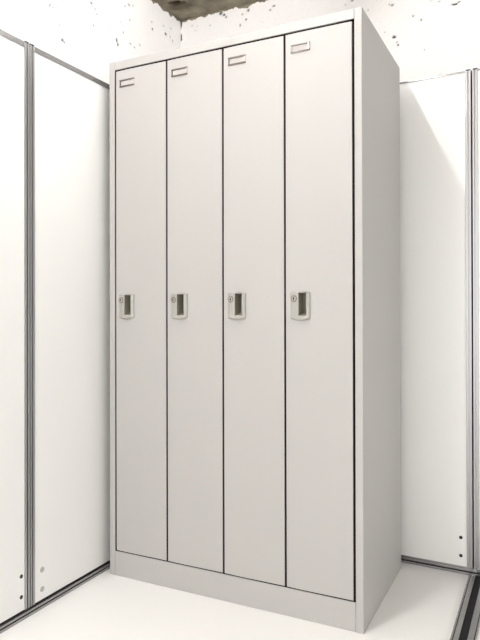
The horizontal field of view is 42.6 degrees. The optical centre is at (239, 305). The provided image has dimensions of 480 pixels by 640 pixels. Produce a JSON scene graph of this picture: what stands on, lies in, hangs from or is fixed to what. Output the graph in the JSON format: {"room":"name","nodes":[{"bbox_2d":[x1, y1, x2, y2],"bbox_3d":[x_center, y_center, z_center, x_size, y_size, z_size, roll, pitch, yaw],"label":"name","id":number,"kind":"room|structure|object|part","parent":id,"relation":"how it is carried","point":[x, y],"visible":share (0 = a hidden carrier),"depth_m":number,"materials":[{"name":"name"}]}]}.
{"room":"changing room","nodes":[
{"label":"changing room","id":0,"kind":"room"},
{"bbox_2d":[27,0,179,84],"bbox_3d":[-1.483,-0.269,0.942,0.151,2.410,5.300,0,0,27],"label":"wall","id":1,"kind":"structure","parent":0,"point":[87,35],"depth_m":2.58,"materials":[{"name":"paint"}]},
{"bbox_2d":[0,0,26,40],"bbox_3d":[-1.684,-0.271,0.374,0.018,2.410,4.105,0,0,27],"label":"wall","id":2,"kind":"structure","parent":1,"relation":"attached to","point":[13,13],"depth_m":2.16,"materials":[{"name":"white paint"}]},
{"bbox_2d":[154,0,262,21],"bbox_3d":[0.527,-1.549,-0.057,4.650,0.167,5.300,0,0,27],"label":"ceiling","id":3,"kind":"structure","parent":0,"point":[182,10],"depth_m":3.00,"materials":[{"name":"concrete"}]},
{"bbox_2d":[0,562,479,639],"bbox_3d":[0.532,0.958,-0.067,4.650,0.060,5.300,0,0,27],"label":"floor","id":4,"kind":"structure","parent":0,"point":[421,603],"depth_m":1.86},
{"bbox_2d":[0,560,109,633],"bbox_3d":[-0.654,0.927,1.865,0.042,0.023,1.810,0,0,27],"label":"floor track","id":5,"kind":"object","parent":4,"relation":"on","point":[63,591],"visible":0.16,"depth_m":1.95,"materials":[{"name":"metal"}]},
{"bbox_2d":[0,29,29,622],"bbox_3d":[-0.852,0.056,1.475,0.030,1.716,0.905,0,0,27],"label":"divider","id":6,"kind":"object","parent":5,"relation":"on","point":[14,52],"visible":1,"depth_m":1.82,"materials":[{"name":"white plastic"}]},
{"bbox_3d":[-0.854,-0.790,1.479,0.029,0.016,0.866,0,0,27],"label":"rail","id":7,"kind":"part","parent":6,"relation":"part of","materials":[{"name":"metal"}]},
{"bbox_2d":[29,43,109,606],"bbox_3d":[-0.448,0.059,2.286,0.030,1.716,0.905,0,0,27],"label":"divider","id":8,"kind":"object","parent":5,"relation":"on","point":[70,107],"visible":0.39,"depth_m":2.03,"materials":[{"name":"white plastic"}]},
{"bbox_3d":[-0.450,-0.787,2.289,0.029,0.016,0.866,0,0,27],"label":"rail","id":9,"kind":"part","parent":8,"relation":"part of","materials":[{"name":"metal"}]},
{"bbox_2d":[110,7,400,633],"bbox_3d":[0.057,0.043,2.178,0.902,1.790,0.518,0,0,27],"label":"locker","id":10,"kind":"object","parent":4,"relation":"on","point":[255,361],"visible":1,"depth_m":1.93,"materials":[{"name":"grey metal"}]},
{"bbox_3d":[-0.333,0.045,2.381,0.022,1.790,0.504,0,0,27],"label":"panel","id":11,"kind":"part","parent":10,"relation":"part of","materials":[{"name":"grey metal"}]},
{"bbox_3d":[-0.385,0.005,2.135,0.061,0.084,0.043,0,0,27],"label":"handle","id":12,"kind":"part","parent":10,"relation":"part of","materials":[{"name":"grey plastic"}]},
{"bbox_3d":[-0.334,0.017,2.111,0.206,1.668,0.018,0,0,27],"label":"door","id":13,"kind":"part","parent":10,"relation":"part of","materials":[{"name":"grey metal"}]},
{"bbox_3d":[-0.194,0.004,2.040,0.061,0.084,0.043,0,0,27],"label":"handle","id":14,"kind":"part","parent":10,"relation":"part of","materials":[{"name":"grey plastic"}]},
{"bbox_3d":[-0.144,0.016,2.016,0.206,1.668,0.018,0,0,27],"label":"door","id":15,"kind":"part","parent":10,"relation":"part of","materials":[{"name":"grey metal"}]},
{"bbox_3d":[0.058,-0.838,2.188,0.899,0.028,0.502,0,0,27],"label":"panel","id":16,"kind":"part","parent":10,"relation":"part of","materials":[{"name":"grey metal"}]},
{"bbox_3d":[-0.047,0.895,1.963,0.856,0.084,0.015,0,0,27],"label":"kick plate","id":17,"kind":"part","parent":10,"relation":"part of","materials":[{"name":"grey metal"}]},
{"bbox_3d":[-0.004,0.003,1.945,0.061,0.084,0.043,0,0,27],"label":"handle","id":18,"kind":"part","parent":10,"relation":"part of","materials":[{"name":"grey plastic"}]},
{"bbox_3d":[0.047,0.015,1.921,0.206,1.668,0.018,0,0,27],"label":"door","id":19,"kind":"part","parent":10,"relation":"part of","materials":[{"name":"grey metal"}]},
{"bbox_3d":[0.186,0.002,1.850,0.061,0.084,0.043,0,0,27],"label":"handle","id":20,"kind":"part","parent":10,"relation":"part of","materials":[{"name":"grey plastic"}]},
{"bbox_3d":[0.237,0.015,1.826,0.206,1.668,0.018,0,0,27],"label":"door","id":21,"kind":"part","parent":10,"relation":"part of","materials":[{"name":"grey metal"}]},
{"bbox_3d":[0.454,0.042,1.988,0.022,1.790,0.504,0,0,27],"label":"panel","id":22,"kind":"part","parent":10,"relation":"part of","materials":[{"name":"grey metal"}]},
{"bbox_2d":[401,555,479,576],"bbox_3d":[0.703,0.925,2.213,2.060,0.024,0.042,0,0,28],"label":"floor track","id":23,"kind":"object","parent":4,"relation":"on","point":[405,559],"visible":0.17,"depth_m":2.19,"materials":[{"name":"metal"}]},
{"bbox_2d":[400,69,473,567],"bbox_3d":[0.305,0.047,2.431,1.160,1.738,0.030,0,0,28],"label":"divider","id":24,"kind":"object","parent":23,"relation":"on","point":[436,238],"visible":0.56,"depth_m":2.20,"materials":[{"name":"white plastic"}]},
{"bbox_3d":[0.303,-0.815,2.434,1.121,0.006,0.029,0,0,28],"label":"rail","id":25,"kind":"part","parent":24,"relation":"part of","materials":[{"name":"metal"}]},
{"bbox_2d":[472,68,479,569],"bbox_3d":[1.212,0.043,1.940,0.900,1.738,0.030,0,0,28],"label":"divider","id":26,"kind":"object","parent":23,"relation":"on","point":[475,71],"visible":1,"depth_m":2.14,"materials":[{"name":"white plastic"}]},
{"bbox_2d":[450,573,479,639],"bbox_3d":[0.023,0.926,0.511,0.066,0.010,3.600,0,0,27],"label":"floor track","id":27,"kind":"object","parent":4,"relation":"on","point":[467,622],"visible":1,"depth_m":1.85,"materials":[{"name":"metal"}]},
{"bbox_2d":[180,0,479,81],"bbox_3d":[1.679,-0.270,2.242,4.650,2.410,0.151,0,0,27],"label":"wall","id":28,"kind":"structure","parent":0,"point":[425,38],"depth_m":2.65,"materials":[{"name":"paint"}]}
]}

